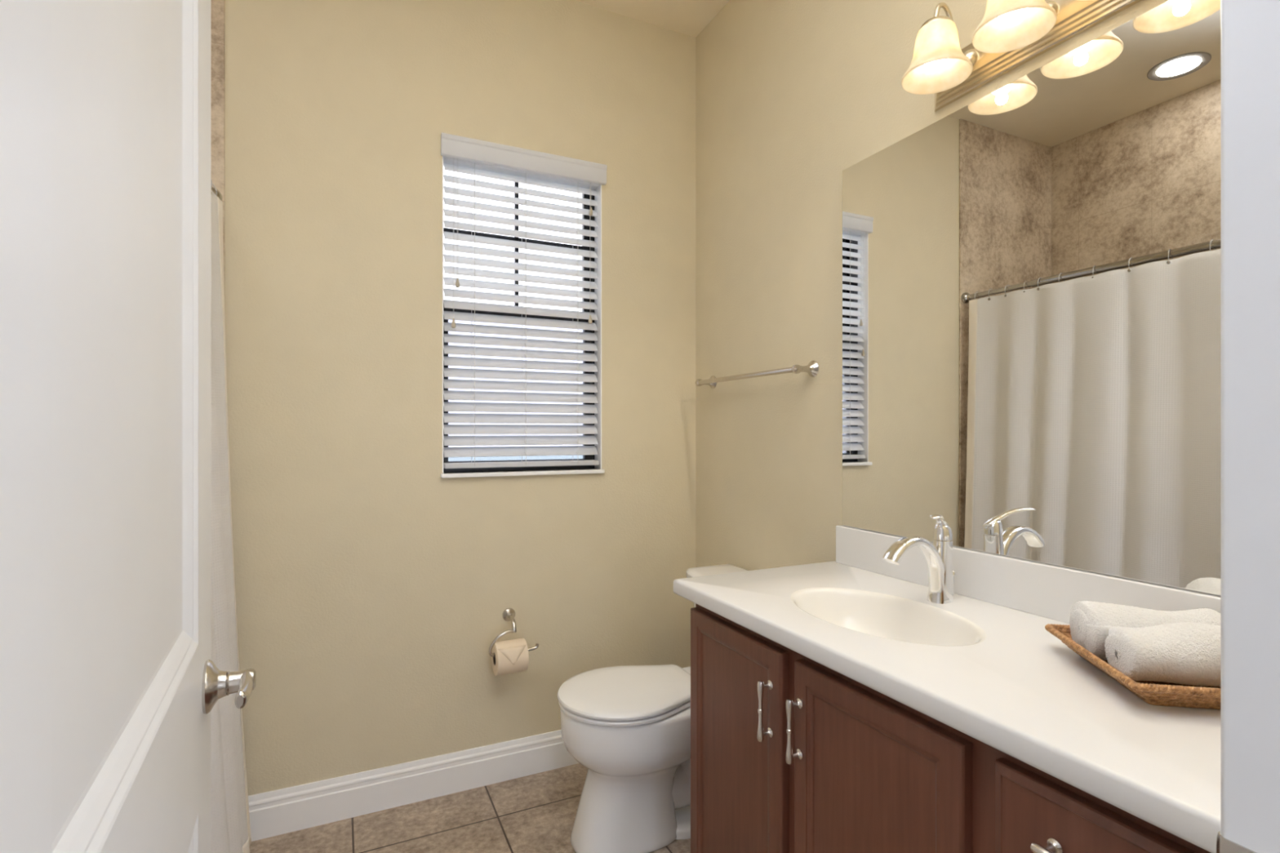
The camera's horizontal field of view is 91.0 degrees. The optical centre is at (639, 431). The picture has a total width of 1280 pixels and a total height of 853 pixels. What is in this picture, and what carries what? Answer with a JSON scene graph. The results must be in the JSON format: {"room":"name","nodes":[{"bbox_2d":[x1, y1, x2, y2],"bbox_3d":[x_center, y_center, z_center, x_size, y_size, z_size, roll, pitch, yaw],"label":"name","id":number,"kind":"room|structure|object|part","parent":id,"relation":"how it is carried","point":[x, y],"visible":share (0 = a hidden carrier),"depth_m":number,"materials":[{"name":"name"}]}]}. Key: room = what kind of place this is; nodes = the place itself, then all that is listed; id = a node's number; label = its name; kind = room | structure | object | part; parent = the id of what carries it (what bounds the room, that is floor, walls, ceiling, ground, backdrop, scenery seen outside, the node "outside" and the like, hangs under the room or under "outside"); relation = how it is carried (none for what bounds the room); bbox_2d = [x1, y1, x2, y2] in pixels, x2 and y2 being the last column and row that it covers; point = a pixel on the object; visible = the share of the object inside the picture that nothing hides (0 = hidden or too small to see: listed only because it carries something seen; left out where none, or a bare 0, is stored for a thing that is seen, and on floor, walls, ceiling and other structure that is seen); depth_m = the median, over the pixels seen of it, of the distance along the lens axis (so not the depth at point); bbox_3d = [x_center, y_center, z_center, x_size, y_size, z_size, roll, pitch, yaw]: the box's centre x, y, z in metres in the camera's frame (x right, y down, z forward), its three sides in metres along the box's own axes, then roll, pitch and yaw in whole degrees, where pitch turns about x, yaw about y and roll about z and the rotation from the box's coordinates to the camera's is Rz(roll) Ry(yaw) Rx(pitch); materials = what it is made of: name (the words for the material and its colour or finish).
{"room":"bathroom","nodes":[
{"label":"bathroom","id":0,"kind":"room"},
{"bbox_2d":[211,0,695,795],"bbox_3d":[-0.855,-0.183,2.033,2.600,2.746,0.124,0,0,-25],"label":"wall","id":1,"kind":"structure","parent":0,"point":[374,588],"depth_m":2.03,"materials":[{"name":"beige paint"}]},
{"bbox_2d":[211,186,222,200],"bbox_3d":[-0.886,-0.667,1.090,0.054,0.054,1.552,0,0,-25],"label":"shower rod","id":2,"kind":"object","parent":1,"relation":"attached to","point":[219,194],"visible":0.14,"depth_m":1.78,"materials":[{"name":"metal"}]},
{"bbox_3d":[-0.846,-0.657,1.013,0.043,0.060,0.012,0,0,-18],"label":"curtain ring","id":3,"kind":"object","parent":2,"relation":"hanging from","visible":0},
{"bbox_2d":[211,190,251,852],"bbox_3d":[-0.827,0.261,1.110,0.112,1.814,1.470,0,0,-25],"label":"shower curtain","id":4,"kind":"object","parent":3,"relation":"hanging from","point":[230,816],"visible":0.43,"depth_m":1.57,"materials":[{"name":"white fabric"}]},
{"bbox_2d":[248,729,578,841],"bbox_3d":[-0.484,1.126,2.143,1.565,0.128,0.014,0,0,-25],"label":"baseboard","id":5,"kind":"structure","parent":1,"relation":"attached to","point":[273,813],"depth_m":2.00,"materials":[{"name":"white paint"}]},
{"bbox_2d":[488,608,538,656],"bbox_3d":[-0.434,0.672,2.128,0.169,0.132,0.084,0,0,-25],"label":"toilet paper holder","id":6,"kind":"object","parent":1,"relation":"attached to","point":[508,614],"visible":0.88,"depth_m":2.11,"materials":[{"name":"silver metal"}]},
{"bbox_2d":[491,638,528,675],"bbox_3d":[-0.432,0.746,2.088,0.102,0.105,0.107,0,0,-25],"label":"toilet paper roll","id":7,"kind":"object","parent":6,"relation":"hanging from","point":[512,655],"visible":0.96,"depth_m":2.05,"materials":[{"name":"white paper"}]},
{"bbox_3d":[-0.431,0.645,2.123,0.016,0.046,0.072,0,0,-25],"label":"post","id":8,"kind":"part","parent":6,"relation":"part of","materials":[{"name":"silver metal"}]},
{"bbox_3d":[-0.419,0.697,2.096,0.169,0.081,0.013,0,0,-25],"label":"arm","id":9,"kind":"part","parent":6,"relation":"part of","materials":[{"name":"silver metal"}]},
{"bbox_2d":[440,155,604,478],"bbox_3d":[-0.415,-0.407,2.234,0.585,1.116,0.132,0,0,-25],"label":"window","id":10,"kind":"structure","parent":1,"relation":"in","point":[495,472],"depth_m":2.31,"materials":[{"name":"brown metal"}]},
{"bbox_3d":[-0.439,-0.686,2.279,0.546,0.541,0.018,0,0,-25],"label":"sash","id":11,"kind":"part","parent":10,"relation":"part of","materials":[{"name":"brown metal"}]},
{"bbox_3d":[-0.430,-0.154,2.260,0.546,0.551,0.020,0,0,-25],"label":"sash","id":12,"kind":"part","parent":10,"relation":"part of","materials":[{"name":"brown metal"}]},
{"bbox_3d":[-0.405,0.144,2.211,0.575,0.014,0.082,0,0,-25],"label":"sill","id":13,"kind":"part","parent":10,"relation":"part of","materials":[{"name":"white paint"}]},
{"bbox_2d":[440,132,607,468],"bbox_3d":[-0.400,-0.426,2.208,0.580,1.096,0.085,0,0,-25],"label":"window blind","id":14,"kind":"object","parent":10,"relation":"attached to","point":[461,154],"visible":0.95,"depth_m":2.20,"materials":[{"name":"white plastic"}]},
{"bbox_3d":[-0.617,-0.639,2.083,0.002,0.542,0.002,0,0,-25],"label":"lift cord","id":15,"kind":"part","parent":14,"relation":"part of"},
{"bbox_3d":[-0.605,-0.707,2.088,0.002,0.407,0.002,0,0,-25],"label":"lift cord","id":16,"kind":"part","parent":14,"relation":"part of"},
{"bbox_3d":[-0.568,-0.395,2.145,0.002,1.020,0.056,0,0,-25],"label":"ladder cord","id":17,"kind":"part","parent":14,"relation":"part of","materials":[{"name":"white fabric"}]},
{"bbox_3d":[-0.409,-0.923,2.220,0.547,0.039,0.050,0,0,-25],"label":"head rail","id":18,"kind":"part","parent":14,"relation":"part of","materials":[{"name":"white plastic"}]},
{"bbox_3d":[-0.408,0.113,2.220,0.547,0.018,0.050,0,0,-25],"label":"rail","id":19,"kind":"part","parent":14,"relation":"part of","materials":[{"name":"white plastic"}]},
{"bbox_3d":[-0.410,-0.395,2.220,0.002,1.020,0.056,0,0,-25],"label":"ladder cord","id":20,"kind":"part","parent":14,"relation":"part of","materials":[{"name":"white fabric"}]},
{"bbox_3d":[-0.237,-0.395,2.302,0.002,1.020,0.056,0,0,-25],"label":"ladder cord","id":21,"kind":"part","parent":14,"relation":"part of","materials":[{"name":"white fabric"}]},
{"bbox_2d":[249,763,690,852],"bbox_3d":[-0.347,1.230,0.964,2.600,0.080,2.540,0,0,-25],"label":"floor","id":22,"kind":"structure","parent":0,"point":[535,813],"depth_m":1.89,"materials":[{"name":"brown tile"}]},
{"bbox_2d":[557,564,747,852],"bbox_3d":[0.089,0.829,1.919,0.693,0.723,0.398,0,0,-25],"label":"toilet","id":23,"kind":"object","parent":22,"relation":"on","point":[629,726],"visible":0.6,"depth_m":1.76,"materials":[{"name":"white ceramic"}]},
{"bbox_3d":[-0.030,0.761,1.862,0.430,0.025,0.360,0,0,-25],"label":"lid","id":24,"kind":"part","parent":23,"relation":"part of","materials":[{"name":"white plastic"}]},
{"bbox_3d":[-0.028,0.780,1.863,0.429,0.015,0.354,0,0,-25],"label":"seat","id":25,"kind":"part","parent":23,"relation":"part of","materials":[{"name":"white plastic"}]},
{"bbox_3d":[0.307,0.483,2.022,0.210,0.033,0.398,0,0,-25],"label":"tank lid","id":26,"kind":"part","parent":23,"relation":"part of","materials":[{"name":"white ceramic"}]},
{"bbox_2d":[690,603,1210,852],"bbox_3d":[0.562,0.793,1.131,0.541,0.794,1.070,0,0,-25],"label":"vanity cabinet","id":27,"kind":"object","parent":22,"relation":"on","point":[790,753],"visible":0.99,"depth_m":1.06,"materials":[{"name":"red wood"}]},
{"bbox_3d":[0.202,0.743,1.353,0.020,0.644,0.345,0,0,-25],"label":"door","id":28,"kind":"part","parent":27,"relation":"part of","materials":[{"name":"red wood"}]},
{"bbox_3d":[0.240,0.536,1.214,0.030,0.116,0.018,0,0,-25],"label":"handle","id":29,"kind":"part","parent":27,"relation":"part of","materials":[{"name":"silver metal"}]},
{"bbox_3d":[0.277,0.538,1.136,0.030,0.116,0.018,0,0,-25],"label":"handle","id":30,"kind":"part","parent":27,"relation":"part of","materials":[{"name":"silver metal"}]},
{"bbox_3d":[0.367,0.743,1.006,0.020,0.644,0.349,0,0,-25],"label":"door","id":31,"kind":"part","parent":27,"relation":"part of","materials":[{"name":"red wood"}]},
{"bbox_2d":[673,524,1220,852],"bbox_3d":[0.561,0.371,1.146,0.531,0.228,1.118,0,0,-25],"label":"countertop","id":32,"kind":"structure","parent":27,"relation":"on","point":[984,664],"depth_m":1.00,"materials":[{"name":"white stone"}]},
{"bbox_2d":[791,586,986,646],"bbox_3d":[0.474,0.422,1.253,0.272,0.126,0.422,0,0,-25],"label":"basin","id":33,"kind":"object","parent":32,"relation":"in","point":[879,616],"depth_m":1.35,"materials":[{"name":"white ceramic"}]},
{"bbox_2d":[882,514,955,604],"bbox_3d":[0.593,0.263,1.301,0.195,0.191,0.071,0,0,-25],"label":"faucet","id":34,"kind":"object","parent":32,"relation":"on","point":[938,555],"visible":1,"depth_m":1.32,"materials":[{"name":"silver metal"}]},
{"bbox_3d":[0.622,0.198,1.314,0.036,0.061,0.113,0,0,41],"label":"lever","id":35,"kind":"part","parent":34,"relation":"part of","materials":[{"name":"silver metal"}]},
{"bbox_3d":[0.671,0.328,1.351,0.011,0.061,0.012,0,0,-25],"label":"lift rod","id":36,"kind":"part","parent":34,"relation":"part of","materials":[{"name":"silver metal"}]},
{"bbox_2d":[1044,623,1220,709],"bbox_3d":[0.750,0.338,0.905,0.207,0.040,0.262,0,0,10],"label":"woven tray","id":37,"kind":"object","parent":32,"relation":"on","point":[1155,693],"visible":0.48,"depth_m":0.81,"materials":[{"name":"brown wicker"}]},
{"bbox_2d":[1069,600,1220,660],"bbox_3d":[0.775,0.308,0.958,0.194,0.087,0.097,0,0,10],"label":"rolled towel","id":38,"kind":"object","parent":37,"relation":"on","point":[1090,622],"visible":0.3,"depth_m":0.95,"materials":[{"name":"white fabric"}]},
{"bbox_2d":[1104,622,1220,686],"bbox_3d":[0.755,0.306,0.867,0.175,0.083,0.080,0,0,9],"label":"rolled towel","id":39,"kind":"object","parent":37,"relation":"on","point":[1187,653],"visible":0.73,"depth_m":0.85,"materials":[{"name":"white fabric"}]},
{"bbox_3d":[0.491,0.483,0.686,0.030,0.018,0.116,0,0,-25],"label":"handle","id":40,"kind":"part","parent":27,"relation":"part of","materials":[{"name":"silver metal"}]},
{"bbox_3d":[0.517,0.506,0.690,0.020,0.171,0.266,0,0,-25],"label":"drawer","id":41,"kind":"part","parent":27,"relation":"part of","materials":[{"name":"red wood"}]},
{"bbox_2d":[575,0,729,37],"bbox_3d":[-0.422,-1.596,1.122,2.600,0.080,2.190,0,0,-25],"label":"ceiling","id":42,"kind":"structure","parent":0,"point":[687,17],"depth_m":2.32,"materials":[{"name":"beige paint"}]},
{"bbox_2d":[695,0,1168,570],"bbox_3d":[0.721,-0.183,1.588,0.135,2.746,2.050,0,0,-25],"label":"wall","id":43,"kind":"structure","parent":0,"point":[791,95],"depth_m":2.00,"materials":[{"name":"beige paint"}]},
{"bbox_2d":[695,360,818,388],"bbox_3d":[0.362,-0.187,2.099,0.078,0.049,0.603,0,0,-25],"label":"towel bar","id":44,"kind":"object","parent":43,"relation":"attached to","point":[812,368],"visible":1,"depth_m":1.96,"materials":[{"name":"silver metal"}]},
{"bbox_3d":[0.243,-0.187,2.349,0.078,0.049,0.049,0,0,-25],"label":"post","id":45,"kind":"part","parent":44,"relation":"part of","materials":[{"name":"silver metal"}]},
{"bbox_3d":[0.481,-0.187,1.849,0.078,0.049,0.049,0,0,-25],"label":"post","id":46,"kind":"part","parent":44,"relation":"part of","materials":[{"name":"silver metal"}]},
{"bbox_2d":[901,0,1142,111],"bbox_3d":[0.724,-0.829,1.191,0.199,0.163,0.556,0,0,-25],"label":"vanity light","id":47,"kind":"object","parent":43,"relation":"attached to","point":[1011,34],"visible":1,"depth_m":1.26,"materials":[{"name":"white glass"}]},
{"bbox_3d":[0.625,-0.802,1.327,0.049,0.080,0.049,0,0,-25],"label":"bulb","id":48,"kind":"part","parent":47,"relation":"part of","materials":[{"name":"white"}]},
{"bbox_3d":[0.625,-0.802,1.327,0.137,0.109,0.137,0,0,-25],"label":"lamp shade","id":49,"kind":"part","parent":47,"relation":"part of","materials":[{"name":"white glass"}]},
{"bbox_3d":[0.669,-0.850,1.348,0.108,0.122,0.042,0,0,-25],"label":"arm","id":50,"kind":"part","parent":47,"relation":"part of","materials":[{"name":"beige metal"}]},
{"bbox_3d":[0.697,-0.802,1.176,0.049,0.080,0.049,0,0,-25],"label":"bulb","id":51,"kind":"part","parent":47,"relation":"part of","materials":[{"name":"white"}]},
{"bbox_3d":[0.697,-0.802,1.176,0.137,0.109,0.137,0,0,-25],"label":"lamp shade","id":52,"kind":"part","parent":47,"relation":"part of","materials":[{"name":"white glass"}]},
{"bbox_3d":[0.741,-0.850,1.197,0.108,0.122,0.042,0,0,-25],"label":"arm","id":53,"kind":"part","parent":47,"relation":"part of","materials":[{"name":"beige metal"}]},
{"bbox_2d":[835,524,1220,623],"bbox_3d":[0.789,0.308,1.244,0.035,0.102,1.098,0,0,-25],"label":"backsplash","id":54,"kind":"structure","parent":43,"relation":"attached to","point":[1050,591],"depth_m":1.26,"materials":[{"name":"white stone"}]},
{"bbox_2d":[842,0,1220,595],"bbox_3d":[0.791,-0.230,1.251,0.026,0.972,1.057,0,0,-25],"label":"wall mirror","id":55,"kind":"object","parent":43,"relation":"attached to","point":[1031,273],"visible":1,"depth_m":1.21,"materials":[{"name":"white mirror"}]},
{"bbox_3d":[0.033,-0.183,0.195,2.303,2.746,0.125,0,0,-25],"label":"wall","id":56,"kind":"structure","parent":0,"visible":0},
{"bbox_2d":[0,0,256,852],"bbox_3d":[-0.375,0.164,0.501,0.087,2.028,0.711,0,0,-28],"label":"door","id":57,"kind":"structure","parent":56,"relation":"in","point":[111,684],"depth_m":0.41,"materials":[{"name":"white paint"}]},
{"bbox_3d":[-0.514,0.307,0.763,0.022,0.062,0.062,0,0,-28],"label":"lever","id":58,"kind":"part","parent":57,"relation":"part of","materials":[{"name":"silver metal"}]},
{"bbox_3d":[-0.476,0.307,0.747,0.030,0.029,0.092,0,0,-28],"label":"lever handle","id":59,"kind":"part","parent":57,"relation":"part of","materials":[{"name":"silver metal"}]},
{"bbox_2d":[1216,0,1279,852],"bbox_3d":[0.143,0.150,0.252,0.754,2.080,0.153,0,0,-25],"label":"trim","id":60,"kind":"structure","parent":56,"relation":"attached to","point":[1250,29],"depth_m":0.46,"materials":[{"name":"white paint"}]},
{"bbox_3d":[0.441,0.330,0.456,0.006,0.056,0.042,0,0,-17],"label":"strike plate","id":61,"kind":"part","parent":60,"relation":"part of","materials":[{"name":"beige metal"}]},
{"label":"outside","id":62,"kind":"structure","parent":0,"visible":0},
{"bbox_2d":[448,454,582,461],"bbox_3d":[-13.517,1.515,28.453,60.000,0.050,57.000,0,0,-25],"label":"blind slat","id":63,"kind":"structure","parent":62,"point":[532,457],"depth_m":35.51,"materials":[{"name":"white plastic"}]}
]}

